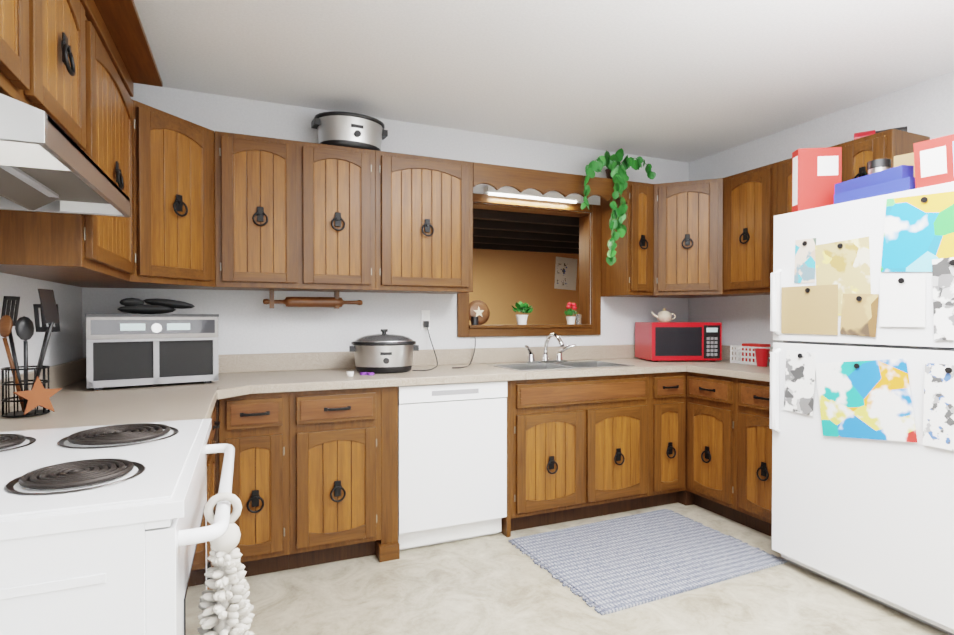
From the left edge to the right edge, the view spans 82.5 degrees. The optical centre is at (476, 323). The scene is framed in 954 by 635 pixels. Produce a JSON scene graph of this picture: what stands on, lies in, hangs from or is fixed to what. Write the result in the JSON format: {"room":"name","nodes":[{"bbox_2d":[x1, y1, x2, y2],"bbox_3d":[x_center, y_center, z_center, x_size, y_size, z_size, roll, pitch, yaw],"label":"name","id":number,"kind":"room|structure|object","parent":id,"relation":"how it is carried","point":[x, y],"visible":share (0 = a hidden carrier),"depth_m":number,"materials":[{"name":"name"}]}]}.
{"room":"kitchen","nodes":[
{"label":"kitchen","id":0,"kind":"room"},
{"bbox_2d":[0,272,82,378],"bbox_3d":[-1.071,-0.002,0.483,0.100,2.400,5.020,0,1,-23],"label":"wall","id":1,"kind":"structure","parent":0,"point":[65,344],"depth_m":2.21,"materials":[{"name":"paint"}]},
{"bbox_2d":[0,0,85,149],"bbox_3d":[-1.095,-0.692,1.105,0.345,0.455,0.919,0,1,-23],"label":"upper cabinet","id":2,"kind":"object","parent":1,"relation":"attached to","point":[42,57],"visible":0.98,"depth_m":1.28,"materials":[{"name":"brown wood"}]},
{"bbox_2d":[0,93,130,216],"bbox_3d":[-1.088,-0.385,1.198,0.428,0.155,0.758,0,1,-23],"label":"range hood","id":3,"kind":"object","parent":2,"relation":"attached to","point":[48,164],"visible":1,"depth_m":1.23,"materials":[{"name":"silver metal"}]},
{"bbox_2d":[80,0,162,96],"bbox_3d":[-1.198,-0.963,1.450,0.428,0.079,1.640,0,1,-23],"label":"board","id":4,"kind":"object","parent":2,"relation":"on","point":[118,26],"visible":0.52,"depth_m":1.87,"materials":[{"name":"brown wood"}]},
{"bbox_2d":[0,16,134,281],"bbox_3d":[-1.418,-0.547,1.867,0.345,0.760,0.728,0,1,-23],"label":"upper cabinet","id":5,"kind":"object","parent":1,"relation":"attached to","point":[51,246],"visible":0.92,"depth_m":1.71,"materials":[{"name":"brown wood"}]},
{"bbox_2d":[82,83,688,357],"bbox_3d":[-0.180,-0.036,3.524,3.920,2.400,0.120,0,1,-23],"label":"wall","id":6,"kind":"structure","parent":0,"point":[249,322],"depth_m":3.25,"materials":[{"name":"paint"}]},
{"bbox_2d":[45,99,217,289],"bbox_3d":[-1.559,-0.555,2.534,0.608,0.760,0.608,0,1,-23],"label":"upper cabinet","id":7,"kind":"object","parent":6,"relation":"attached to","point":[174,197],"visible":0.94,"depth_m":2.43,"materials":[{"name":"brown wood"}]},
{"bbox_2d":[215,131,472,293],"bbox_3d":[-0.702,-0.561,3.041,1.364,0.760,0.345,0,1,-23],"label":"upper cabinet","id":8,"kind":"object","parent":6,"relation":"attached to","point":[291,215],"visible":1,"depth_m":2.87,"materials":[{"name":"brown wood"}]},
{"bbox_2d":[263,289,362,308],"bbox_3d":[-0.894,-0.130,2.991,0.530,0.099,0.058,0,1,-23],"label":"rolling pin","id":9,"kind":"object","parent":8,"relation":"attached to","point":[336,301],"visible":0.98,"depth_m":2.96,"materials":[{"name":"brown wood"}]},
{"bbox_2d":[311,111,387,150],"bbox_3d":[-0.709,-1.036,3.043,0.417,0.189,0.296,0,1,-23],"label":"pot","id":10,"kind":"object","parent":8,"relation":"on","point":[348,129],"visible":0.71,"depth_m":2.92,"materials":[{"name":"silver metal"}]},
{"bbox_2d":[473,162,626,202],"bbox_3d":[0.486,-0.871,3.410,1.111,0.147,0.020,0,1,-23],"label":"valance board","id":11,"kind":"object","parent":8,"relation":"attached to","point":[520,180],"visible":0.85,"depth_m":3.36,"materials":[{"name":"brown wood"}]},
{"bbox_2d":[412,310,437,370],"bbox_3d":[-0.301,0.094,3.213,0.119,0.343,0.394,0,1,4],"label":"outlet","id":12,"kind":"object","parent":6,"relation":"attached to","point":[425,319],"depth_m":3.38,"materials":[{"name":"white plastic"}]},
{"bbox_2d":[452,338,475,367],"bbox_3d":[-0.064,0.180,3.335,0.049,0.169,0.331,0,1,22],"label":"cord","id":13,"kind":"object","parent":6,"relation":"attached to","point":[475,338],"depth_m":3.41,"materials":[{"name":"white plastic"}]},
{"bbox_2d":[457,193,600,336],"bbox_3d":[0.353,-0.376,3.741,1.095,0.925,0.152,0,1,-23],"label":"window frame","id":14,"kind":"structure","parent":6,"relation":"attached to","point":[589,226],"depth_m":3.82,"materials":[{"name":"brown wood"}]},
{"bbox_2d":[469,324,592,327],"bbox_3d":[0.352,0.021,3.748,0.945,0.020,0.185,0,1,-23],"label":"sill","id":15,"kind":"structure","parent":6,"relation":"attached to","point":[536,326],"depth_m":3.67,"materials":[{"name":"brown wood"}]},
{"bbox_2d":[471,317,477,324],"bbox_3d":[-0.014,-0.015,3.530,0.048,0.055,0.048,0,1,-23],"label":"speaker","id":16,"kind":"object","parent":15,"relation":"on","point":[474,320],"visible":1,"depth_m":3.51},
{"bbox_2d":[469,300,489,324],"bbox_3d":[0.009,-0.071,3.653,0.171,0.169,0.039,0,1,-23],"label":"plate","id":17,"kind":"object","parent":15,"relation":"on","point":[479,309],"visible":0.83,"depth_m":3.65,"materials":[{"name":"brown wood"}]},
{"bbox_2d":[512,301,532,324],"bbox_3d":[0.304,-0.069,3.702,0.147,0.160,0.137,0,1,-23],"label":"potted plant","id":18,"kind":"object","parent":15,"relation":"on","point":[522,308],"visible":1,"depth_m":3.67,"materials":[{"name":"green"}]},
{"bbox_2d":[564,302,580,323],"bbox_3d":[0.683,-0.069,3.859,0.129,0.157,0.100,0,1,-23],"label":"flowers","id":19,"kind":"object","parent":15,"relation":"on","point":[570,312],"visible":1,"depth_m":3.84,"materials":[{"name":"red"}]},
{"bbox_2d":[484,186,580,202],"bbox_3d":[0.380,-0.851,3.629,0.700,0.052,0.061,0,1,-23],"label":"under-cabinet light","id":20,"kind":"object","parent":6,"relation":"attached to","point":[528,194],"visible":0.92,"depth_m":3.60,"materials":[{"name":"white plastic"}]},
{"bbox_2d":[600,181,653,296],"bbox_3d":[1.052,-0.569,3.787,0.219,0.760,0.345,0,1,-23],"label":"upper cabinet","id":21,"kind":"object","parent":6,"relation":"attached to","point":[628,272],"visible":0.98,"depth_m":3.66,"materials":[{"name":"brown wood"}]},
{"bbox_2d":[581,148,655,265],"bbox_3d":[0.892,-0.771,3.621,0.635,0.803,0.337,0,1,-23],"label":"potted plant","id":22,"kind":"object","parent":21,"relation":"on","point":[617,174],"visible":1,"depth_m":3.50,"materials":[{"name":"green plant"}]},
{"bbox_2d":[634,178,749,297],"bbox_3d":[1.485,-0.570,3.829,0.607,0.760,0.608,0,1,-23],"label":"upper cabinet","id":23,"kind":"object","parent":6,"relation":"attached to","point":[688,243],"visible":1,"depth_m":3.62,"materials":[{"name":"brown wood"}]},
{"bbox_2d":[469,249,578,324],"bbox_3d":[-0.396,-0.013,5.921,4.000,2.300,0.100,0,1,-23],"label":"wall","id":24,"kind":"structure","parent":0,"point":[504,281],"depth_m":6.23,"materials":[{"name":"beige paint"}]},
{"bbox_2d":[554,256,576,289],"bbox_3d":[1.060,-0.589,6.477,0.322,0.397,0.003,0,1,-23],"label":"framed picture","id":25,"kind":"object","parent":24,"relation":"attached to","point":[565,273],"visible":1,"depth_m":6.47,"materials":[{"name":"white paper"}]},
{"bbox_2d":[473,208,578,253],"bbox_3d":[0.031,-0.967,4.907,4.000,0.370,2.280,0,1,-23],"label":"ceiling","id":26,"kind":"structure","parent":0,"point":[507,230],"depth_m":4.80,"materials":[{"name":"black wood"}]},
{"bbox_2d":[134,0,953,162],"bbox_3d":[0.779,-1.261,1.256,4.120,0.100,5.020,0,1,-23],"label":"ceiling","id":27,"kind":"structure","parent":0,"point":[687,81],"depth_m":2.54,"materials":[{"name":"paint"}]},
{"bbox_2d":[213,503,949,634],"bbox_3d":[0.333,1.227,2.333,4.120,0.100,7.300,0,1,-23],"label":"floor","id":28,"kind":"structure","parent":0,"point":[496,584],"depth_m":2.30,"materials":[{"name":"tile"}]},
{"bbox_2d":[0,419,254,634],"bbox_3d":[-0.865,0.634,1.110,0.759,1.115,0.760,0,1,-23],"label":"stove","id":29,"kind":"object","parent":28,"relation":"on","point":[105,530],"visible":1,"depth_m":0.87,"materials":[{"name":"white enameled metal"},{"name":"black metal"}]},
{"bbox_2d":[197,492,254,634],"bbox_3d":[-0.483,0.724,1.045,0.106,0.799,0.190,0,1,-23],"label":"hanging towel","id":30,"kind":"object","parent":29,"relation":"hanging from","point":[226,611],"depth_m":1.01,"materials":[{"name":"white fabric"}]},
{"bbox_2d":[207,400,219,589],"bbox_3d":[-1.364,0.750,2.139,0.646,0.858,1.515,0,1,-23],"label":"base cabinet","id":31,"kind":"object","parent":28,"relation":"on","point":[213,474],"visible":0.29,"depth_m":2.22,"materials":[{"name":"brown wood"}]},
{"bbox_2d":[0,361,223,431],"bbox_3d":[-1.242,0.253,1.834,0.637,0.140,0.870,0,1,-23],"label":"countertop","id":32,"kind":"structure","parent":31,"relation":"on","point":[75,401],"depth_m":1.91,"materials":[{"name":"laminate"}]},
{"bbox_2d":[0,289,61,417],"bbox_3d":[-1.379,0.090,1.682,0.176,0.386,0.182,0,1,-23],"label":"utensil holder","id":33,"kind":"object","parent":32,"relation":"on","point":[37,394],"visible":1,"depth_m":1.66,"materials":[{"name":"black metal"}]},
{"bbox_2d":[58,333,723,397],"bbox_3d":[-0.006,0.263,3.118,3.916,0.391,0.765,0,1,-23],"label":"countertop","id":34,"kind":"structure","parent":31,"relation":"on","point":[244,374],"depth_m":3.10,"materials":[{"name":"laminate"}]},
{"bbox_2d":[85,298,218,389],"bbox_3d":[-1.477,0.080,2.479,0.496,0.389,0.374,0,1,-35],"label":"toaster oven","id":35,"kind":"object","parent":34,"relation":"on","point":[151,344],"visible":1,"depth_m":2.34,"materials":[{"name":"silver plastic"}]},
{"bbox_2d":[346,371,353,376],"bbox_3d":[-0.648,0.259,2.774,0.039,0.024,0.039,-1,1,-38],"label":"cup","id":36,"kind":"object","parent":34,"relation":"on","point":[349,373],"depth_m":2.76,"materials":[{"name":"white ceramic"}]},
{"bbox_2d":[360,372,373,374],"bbox_3d":[-0.575,0.265,2.844,0.079,0.012,0.039,0,1,22],"label":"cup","id":37,"kind":"object","parent":34,"relation":"on","point":[361,373],"depth_m":2.83,"materials":[{"name":"purple plastic"}]},
{"bbox_2d":[349,329,418,373],"bbox_3d":[-0.513,0.151,3.004,0.380,0.235,0.270,0,1,-23],"label":"slow cooker","id":38,"kind":"object","parent":34,"relation":"on","point":[383,353],"visible":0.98,"depth_m":2.90,"materials":[{"name":"silver metal"}]},
{"bbox_2d":[635,308,721,361],"bbox_3d":[1.404,0.076,3.822,0.480,0.366,0.334,0,1,-3],"label":"microwave","id":39,"kind":"object","parent":34,"relation":"on","point":[663,338],"visible":1,"depth_m":3.66,"materials":[{"name":"red plastic"}]},
{"bbox_2d":[730,343,772,365],"bbox_3d":[1.813,0.198,3.516,0.208,0.130,0.248,0,1,-23],"label":"basket","id":40,"kind":"object","parent":34,"relation":"on","point":[745,353],"visible":0.62,"depth_m":3.49,"materials":[{"name":"white"}]},
{"bbox_2d":[219,386,399,576],"bbox_3d":[-0.875,0.743,2.818,0.810,0.858,0.646,0,1,-23],"label":"base cabinet","id":41,"kind":"object","parent":28,"relation":"on","point":[315,477],"visible":0.96,"depth_m":2.55,"materials":[{"name":"brown wood"}]},
{"bbox_2d":[398,381,506,549],"bbox_3d":[-0.231,0.740,3.112,0.600,0.858,0.612,0,1,-23],"label":"dishwasher","id":42,"kind":"object","parent":28,"relation":"on","point":[452,462],"visible":0.71,"depth_m":2.83,"materials":[{"name":"white metal"}]},
{"bbox_2d":[585,372,685,509],"bbox_3d":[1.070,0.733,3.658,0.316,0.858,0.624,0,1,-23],"label":"base cabinet","id":43,"kind":"object","parent":28,"relation":"on","point":[635,424],"depth_m":3.29,"materials":[{"name":"brown wood"}]},
{"bbox_2d":[508,509,787,614],"bbox_3d":[0.847,1.166,2.790,1.159,0.010,0.837,0,1,-23],"label":"rug","id":44,"kind":"object","parent":28,"relation":"on","point":[612,565],"visible":0.98,"depth_m":2.70,"materials":[{"name":"grey fabric"}]},
{"bbox_2d":[678,372,771,536],"bbox_3d":[1.617,0.735,3.483,0.646,0.858,1.375,0,1,-23],"label":"base cabinet","id":45,"kind":"object","parent":28,"relation":"on","point":[728,453],"visible":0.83,"depth_m":3.13,"materials":[{"name":"brown wood"}]},
{"bbox_2d":[700,345,769,381],"bbox_3d":[1.744,0.238,3.180,0.646,0.140,0.730,0,1,-23],"label":"countertop","id":46,"kind":"structure","parent":45,"relation":"on","point":[723,367],"depth_m":3.20,"materials":[{"name":"laminate"}]},
{"bbox_2d":[754,348,769,366],"bbox_3d":[1.745,0.211,3.330,0.086,0.108,0.085,0,1,-23],"label":"cup","id":47,"kind":"object","parent":46,"relation":"on","point":[762,355],"visible":0.98,"depth_m":3.30,"materials":[{"name":"red plastic"}]},
{"bbox_2d":[770,182,953,634],"bbox_3d":[1.954,0.329,2.415,0.860,1.695,0.840,0,1,-23],"label":"fridge","id":48,"kind":"object","parent":28,"relation":"on","point":[862,362],"visible":1,"depth_m":2.24,"materials":[{"name":"white painted metal"}]},
{"bbox_2d":[792,147,841,211],"bbox_3d":[1.612,-0.672,2.584,0.191,0.300,0.066,0,1,7],"label":"cereal box","id":49,"kind":"object","parent":48,"relation":"on","point":[816,175],"visible":0.88,"depth_m":2.56,"materials":[{"name":"red"}]},
{"bbox_2d":[834,165,915,203],"bbox_3d":[1.665,-0.573,2.296,0.090,0.108,0.352,0,1,-11],"label":"boxes","id":50,"kind":"object","parent":48,"relation":"on","point":[900,178],"visible":0.79,"depth_m":2.25,"materials":[{"name":"blue"}]},
{"bbox_2d":[867,158,890,174],"bbox_3d":[1.776,-0.618,2.405,0.086,0.195,0.085,0,1,-23],"label":"travel mug","id":51,"kind":"object","parent":48,"relation":"on","point":[876,165],"visible":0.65,"depth_m":2.37,"materials":[{"name":"silver metal"}]},
{"bbox_2d":[894,152,914,176],"bbox_3d":[1.915,-0.619,2.322,0.160,0.200,0.180,0,1,-37],"label":"cardboard box","id":52,"kind":"object","parent":48,"relation":"on","point":[905,159],"visible":0.17,"depth_m":2.31,"materials":[{"name":"beige cardboard"}]},
{"bbox_2d":[913,134,953,188],"bbox_3d":[1.804,-0.612,2.030,0.140,0.190,0.240,0,1,-29],"label":"box","id":53,"kind":"object","parent":48,"relation":"on","point":[933,161],"visible":0.94,"depth_m":2.05,"materials":[{"name":"red"}]},
{"bbox_2d":[688,71,953,345],"bbox_3d":[2.628,-0.020,2.057,0.100,2.400,5.020,0,1,-23],"label":"wall","id":54,"kind":"structure","parent":0,"point":[925,108],"depth_m":3.39,"materials":[{"name":"paint"}]},
{"bbox_2d":[723,129,929,294],"bbox_3d":[1.923,-0.562,3.135,0.345,0.760,1.009,0,1,-23],"label":"upper cabinet","id":55,"kind":"object","parent":54,"relation":"attached to","point":[756,201],"visible":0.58,"depth_m":3.26,"materials":[{"name":"brown wood"}]},
{"bbox_2d":[854,126,906,139],"bbox_3d":[2.085,-0.971,2.812,0.220,0.064,0.062,0,1,37],"label":"flashlight","id":56,"kind":"object","parent":55,"relation":"on","point":[862,134],"visible":0.31,"depth_m":2.82,"materials":[{"name":"red plastic"}]}
]}

